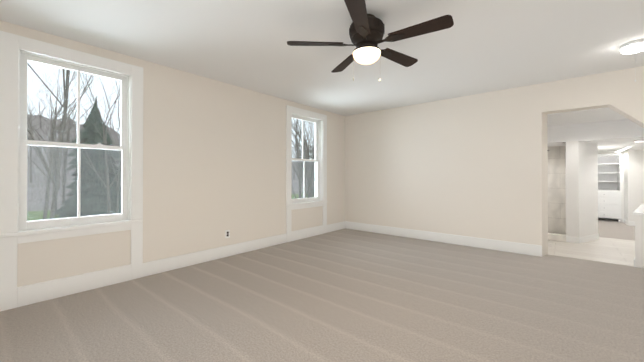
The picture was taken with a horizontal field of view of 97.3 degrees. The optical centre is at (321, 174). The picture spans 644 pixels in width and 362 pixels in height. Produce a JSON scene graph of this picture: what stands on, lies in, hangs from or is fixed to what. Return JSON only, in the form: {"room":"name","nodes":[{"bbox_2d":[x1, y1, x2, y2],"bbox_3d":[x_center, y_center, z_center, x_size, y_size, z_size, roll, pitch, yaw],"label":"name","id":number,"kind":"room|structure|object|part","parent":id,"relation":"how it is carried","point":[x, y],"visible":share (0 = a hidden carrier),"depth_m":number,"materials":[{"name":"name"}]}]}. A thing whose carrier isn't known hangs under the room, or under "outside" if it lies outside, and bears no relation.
{"room":"empty living room","nodes":[
{"label":"empty living room","id":0,"kind":"room"},
{"bbox_2d":[0,20,344,286],"bbox_3d":[-1.494,-0.071,4.095,0.200,2.500,6.400,0,0,40],"label":"wall","id":1,"kind":"structure","parent":0,"point":[214,160],"depth_m":3.77,"materials":[{"name":"white paint"}]},
{"bbox_2d":[0,219,142,237],"bbox_3d":[-2.460,0.523,2.875,0.201,0.033,1.079,0,0,40],"label":"window sill","id":2,"kind":"structure","parent":1,"relation":"attached to","point":[60,228],"depth_m":2.74,"materials":[{"name":"white wood"}]},
{"bbox_2d":[0,31,142,311],"bbox_3d":[-2.511,-0.030,2.921,0.280,2.405,1.095,0,0,40],"label":"window","id":3,"kind":"structure","parent":1,"relation":"in","point":[12,295],"depth_m":2.74,"materials":[{"name":"white wood"}]},
{"bbox_3d":[-2.488,0.095,2.901,0.040,0.825,0.849,0,0,40],"label":"window sash","id":4,"kind":"part","parent":3,"relation":"part of","materials":[{"name":"white wood"}]},
{"bbox_3d":[-2.521,-0.699,2.934,0.040,0.843,0.849,0,0,40],"label":"window sash","id":5,"kind":"part","parent":3,"relation":"part of","materials":[{"name":"white wood"}]},
{"bbox_3d":[-2.531,-0.694,2.942,0.004,0.761,0.747,0,0,40],"label":"upper window sash glass","id":6,"kind":"part","parent":3,"relation":"part of","materials":[{"name":"clear glass"}]},
{"bbox_2d":[27,146,120,220],"bbox_3d":[-2.565,0.109,2.966,0.001,0.813,0.845,0,0,40],"label":"screen","id":7,"kind":"object","parent":3,"relation":"attached to","point":[71,180],"depth_m":2.93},
{"bbox_2d":[19,51,128,230],"bbox_3d":[-2.467,-0.307,2.886,0.015,1.628,0.849,0,0,40],"label":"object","id":8,"kind":"object","parent":3,"relation":"attached to","point":[20,121],"visible":0.76,"depth_m":2.82,"materials":[{"name":"white wood"}]},
{"bbox_3d":[-2.498,0.077,2.910,0.004,0.718,0.747,0,0,40],"label":"lower window sash glass","id":9,"kind":"part","parent":3,"relation":"part of","materials":[{"name":"clear glass"}]},
{"bbox_2d":[143,233,286,276],"bbox_3d":[-1.342,1.099,4.100,0.016,0.160,2.225,0,0,40],"label":"baseboard","id":10,"kind":"structure","parent":1,"relation":"attached to","point":[168,264],"depth_m":3.84,"materials":[{"name":"white wood"}]},
{"bbox_2d":[225,230,229,237],"bbox_3d":[-1.361,0.854,4.085,0.008,0.115,0.070,0,0,40],"label":"duplex electrical outlet","id":11,"kind":"object","parent":1,"relation":"attached to","point":[227,233],"visible":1,"depth_m":4.08,"materials":[{"name":"white plastic"}]},
{"bbox_2d":[286,105,326,242],"bbox_3d":[-0.364,-0.015,5.461,0.280,2.405,1.107,0,0,40],"label":"window","id":12,"kind":"structure","parent":1,"relation":"in","point":[304,233],"depth_m":5.46,"materials":[{"name":"white wood"}]},
{"bbox_3d":[-0.384,-0.679,5.482,0.004,0.761,0.759,0,0,40],"label":"upper window sash glass","id":13,"kind":"part","parent":12,"relation":"part of","materials":[{"name":"clear glass"}]},
{"bbox_2d":[292,161,314,198],"bbox_3d":[-0.417,0.124,5.506,0.001,0.813,0.857,0,0,40],"label":"screen","id":14,"kind":"object","parent":12,"relation":"attached to","point":[307,179],"depth_m":5.63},
{"bbox_3d":[-0.351,0.092,5.450,0.004,0.718,0.759,0,0,40],"label":"lower window sash glass","id":15,"kind":"part","parent":12,"relation":"part of","materials":[{"name":"clear glass"}]},
{"bbox_3d":[-0.374,-0.684,5.474,0.040,0.843,0.861,0,0,40],"label":"window sash","id":16,"kind":"part","parent":12,"relation":"part of","materials":[{"name":"white wood"}]},
{"bbox_3d":[-0.341,0.110,5.441,0.040,0.825,0.861,0,0,40],"label":"window sash","id":17,"kind":"part","parent":12,"relation":"part of","materials":[{"name":"white wood"}]},
{"bbox_2d":[292,114,319,200],"bbox_3d":[-0.320,-0.292,5.426,0.015,1.628,0.861,0,0,40],"label":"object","id":18,"kind":"object","parent":12,"relation":"attached to","point":[319,150],"visible":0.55,"depth_m":5.75,"materials":[{"name":"white wood"}]},
{"bbox_2d":[287,200,327,205],"bbox_3d":[-0.312,0.539,5.415,0.201,0.033,1.091,0,0,40],"label":"window sill","id":19,"kind":"structure","parent":1,"relation":"attached to","point":[303,203],"depth_m":5.32,"materials":[{"name":"white wood"}]},
{"bbox_2d":[327,221,345,232],"bbox_3d":[0.300,1.111,6.039,0.020,0.160,0.643,0,0,40],"label":"baseboard","id":20,"kind":"structure","parent":1,"relation":"attached to","point":[341,225],"depth_m":6.04,"materials":[{"name":"white wood"}]},
{"bbox_2d":[0,228,643,361],"bbox_3d":[0.563,1.229,2.338,5.600,0.120,6.385,0,0,40],"label":"floor carpet","id":21,"kind":"object","parent":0,"point":[346,295],"visible":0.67,"depth_m":2.42,"materials":[{"name":"beige carpet"}]},
{"bbox_2d":[0,0,643,115],"bbox_3d":[0.568,-1.391,2.359,5.600,0.120,6.400,0,0,40],"label":"ceiling","id":22,"kind":"structure","parent":0,"point":[481,46],"depth_m":2.80,"materials":[{"name":"white paint"}]},
{"bbox_2d":[287,0,453,81],"bbox_3d":[0.419,-1.060,2.401,1.279,0.541,1.298,0,0,40],"label":"ceiling fan","id":23,"kind":"object","parent":22,"relation":"hanging from","point":[366,32],"visible":1,"depth_m":2.31,"materials":[{"name":"brown wood"}]},
{"bbox_3d":[-0.056,-1.107,2.394,0.411,0.035,0.386,0,0,40],"label":"blade","id":24,"kind":"part","parent":23,"relation":"part of","materials":[{"name":"brown wood"}]},
{"bbox_3d":[0.233,-1.104,2.822,0.452,0.035,0.321,0,0,40],"label":"blade","id":25,"kind":"part","parent":23,"relation":"part of","materials":[{"name":"brown wood"}]},
{"bbox_3d":[0.262,-1.109,1.988,0.287,0.035,0.464,0,0,40],"label":"blade","id":26,"kind":"part","parent":23,"relation":"part of","materials":[{"name":"brown wood"}]},
{"bbox_3d":[0.730,-1.105,2.676,0.204,0.035,0.477,0,0,40],"label":"blade","id":27,"kind":"part","parent":23,"relation":"part of","materials":[{"name":"brown wood"}]},
{"bbox_3d":[0.749,-1.108,2.169,0.476,0.035,0.164,0,0,40],"label":"blade","id":28,"kind":"part","parent":23,"relation":"part of","materials":[{"name":"brown wood"}]},
{"bbox_2d":[620,39,643,81],"bbox_3d":[3.169,-1.125,2.868,0.212,0.407,0.212,0,0,40],"label":"flush-mount light","id":29,"kind":"object","parent":22,"relation":"attached to","point":[634,46],"visible":1,"depth_m":2.83,"materials":[{"name":"white glass"}]},
{"bbox_2d":[621,43,643,53],"bbox_3d":[3.169,-1.273,2.869,0.200,0.040,0.200,0,0,40],"label":"diffuser","id":30,"kind":"object","parent":29,"relation":"attached to","point":[629,48],"depth_m":2.84,"materials":[{"name":"white"}]},
{"bbox_2d":[345,66,643,256],"bbox_3d":[2.642,-0.068,4.649,5.400,2.500,0.212,0,0,40],"label":"wall","id":31,"kind":"structure","parent":0,"point":[475,165],"depth_m":4.68,"materials":[{"name":"white paint"}]},
{"bbox_2d":[346,221,541,256],"bbox_3d":[1.838,1.106,5.189,3.467,0.160,0.016,0,0,40],"label":"baseboard","id":32,"kind":"structure","parent":31,"relation":"attached to","point":[514,247],"depth_m":4.82,"materials":[{"name":"white wood"}]},
{"bbox_2d":[548,146,563,232],"bbox_3d":[4.501,0.306,6.056,1.780,1.770,0.100,0,0,40],"label":"wall","id":33,"kind":"structure","parent":0,"point":[555,153],"depth_m":5.77,"materials":[{"name":"white paint"}]},
{"bbox_2d":[564,141,597,236],"bbox_3d":[4.761,0.301,5.190,0.449,1.770,0.852,0,0,40],"label":"wall","id":34,"kind":"structure","parent":0,"point":[572,188],"depth_m":5.00,"materials":[{"name":"white paint"}]},
{"bbox_2d":[576,234,598,242],"bbox_3d":[4.760,1.135,5.049,0.297,0.100,0.668,0,0,40],"label":"baseboard","id":35,"kind":"structure","parent":34,"relation":"attached to","point":[585,238],"depth_m":5.01,"materials":[{"name":"white wood"}]},
{"bbox_2d":[547,107,643,152],"bbox_3d":[5.626,-0.780,5.938,3.700,0.400,5.598,0,0,40],"label":"ceiling","id":36,"kind":"structure","parent":0,"point":[607,129],"depth_m":4.73,"materials":[{"name":"white paint"}]},
{"bbox_2d":[624,161,627,224],"bbox_3d":[7.601,0.312,7.059,0.100,1.770,0.870,0,0,40],"label":"wall","id":37,"kind":"structure","parent":0,"point":[625,162],"depth_m":6.85,"materials":[{"name":"white paint"}]},
{"bbox_2d":[624,150,643,221],"bbox_3d":[7.668,0.308,6.364,1.100,1.770,0.100,0,0,40],"label":"wall","id":38,"kind":"structure","parent":0,"point":[635,158],"depth_m":6.61,"materials":[{"name":"white paint"}]},
{"bbox_2d":[628,221,634,225],"bbox_3d":[7.640,1.142,6.310,1.120,0.100,0.012,0,0,40],"label":"baseboard","id":39,"kind":"structure","parent":38,"relation":"attached to","point":[630,223],"depth_m":6.63,"materials":[{"name":"white wood"}]},
{"label":"outside","id":40,"kind":"structure","parent":0,"visible":0},
{"bbox_2d":[27,64,313,220],"bbox_3d":[-44.441,-7.724,108.543,199.400,26.093,410.000,0,0,40],"label":"landscape","id":41,"kind":"structure","parent":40,"point":[102,134],"depth_m":30.45,"materials":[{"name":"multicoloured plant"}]},
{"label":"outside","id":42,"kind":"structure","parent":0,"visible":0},
{"bbox_2d":[548,232,634,266],"bbox_3d":[4.519,1.232,4.616,3.700,0.100,2.168,0,0,40],"label":"floor","id":43,"kind":"structure","parent":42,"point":[613,251],"depth_m":4.42,"materials":[{"name":"beige wood"}]},
{"bbox_2d":[548,233,565,241],"bbox_3d":[3.786,1.133,5.497,1.444,0.110,0.130,0,0,40],"label":"shower curb","id":44,"kind":"object","parent":43,"relation":"on","point":[557,237],"visible":0.35,"depth_m":5.08,"materials":[{"name":"tile"}]},
{"bbox_2d":[634,216,643,267],"bbox_3d":[4.665,0.846,4.030,0.516,0.665,1.538,0,0,40],"label":"vanity","id":45,"kind":"object","parent":43,"relation":"on","point":[639,220],"depth_m":3.58,"materials":[{"name":"white wood"}]},
{"bbox_2d":[633,204,643,215],"bbox_3d":[4.673,0.496,4.031,0.544,0.035,1.570,0,0,40],"label":"countertop","id":46,"kind":"structure","parent":45,"relation":"on","point":[639,211],"depth_m":3.67,"materials":[{"name":"white stone"}]},
{"bbox_2d":[598,219,634,240],"bbox_3d":[6.326,1.245,6.753,3.700,0.100,3.430,0,0,40],"label":"carpet floor","id":47,"kind":"structure","parent":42,"point":[614,229],"depth_m":6.05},
{"bbox_2d":[598,153,621,221],"bbox_3d":[7.329,0.332,7.573,0.900,1.735,0.488,0,0,40],"label":"shelving unit","id":48,"kind":"object","parent":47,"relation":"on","point":[609,185],"visible":0.38,"depth_m":7.35,"materials":[{"name":"white wood"}]},
{"bbox_2d":[598,152,623,221],"bbox_3d":[7.247,0.316,7.670,1.229,1.769,0.447,0,0,40],"label":"door frame","id":49,"kind":"structure","parent":47,"relation":"on","point":[622,187],"depth_m":7.12,"materials":[{"name":"white wood"}]}
]}

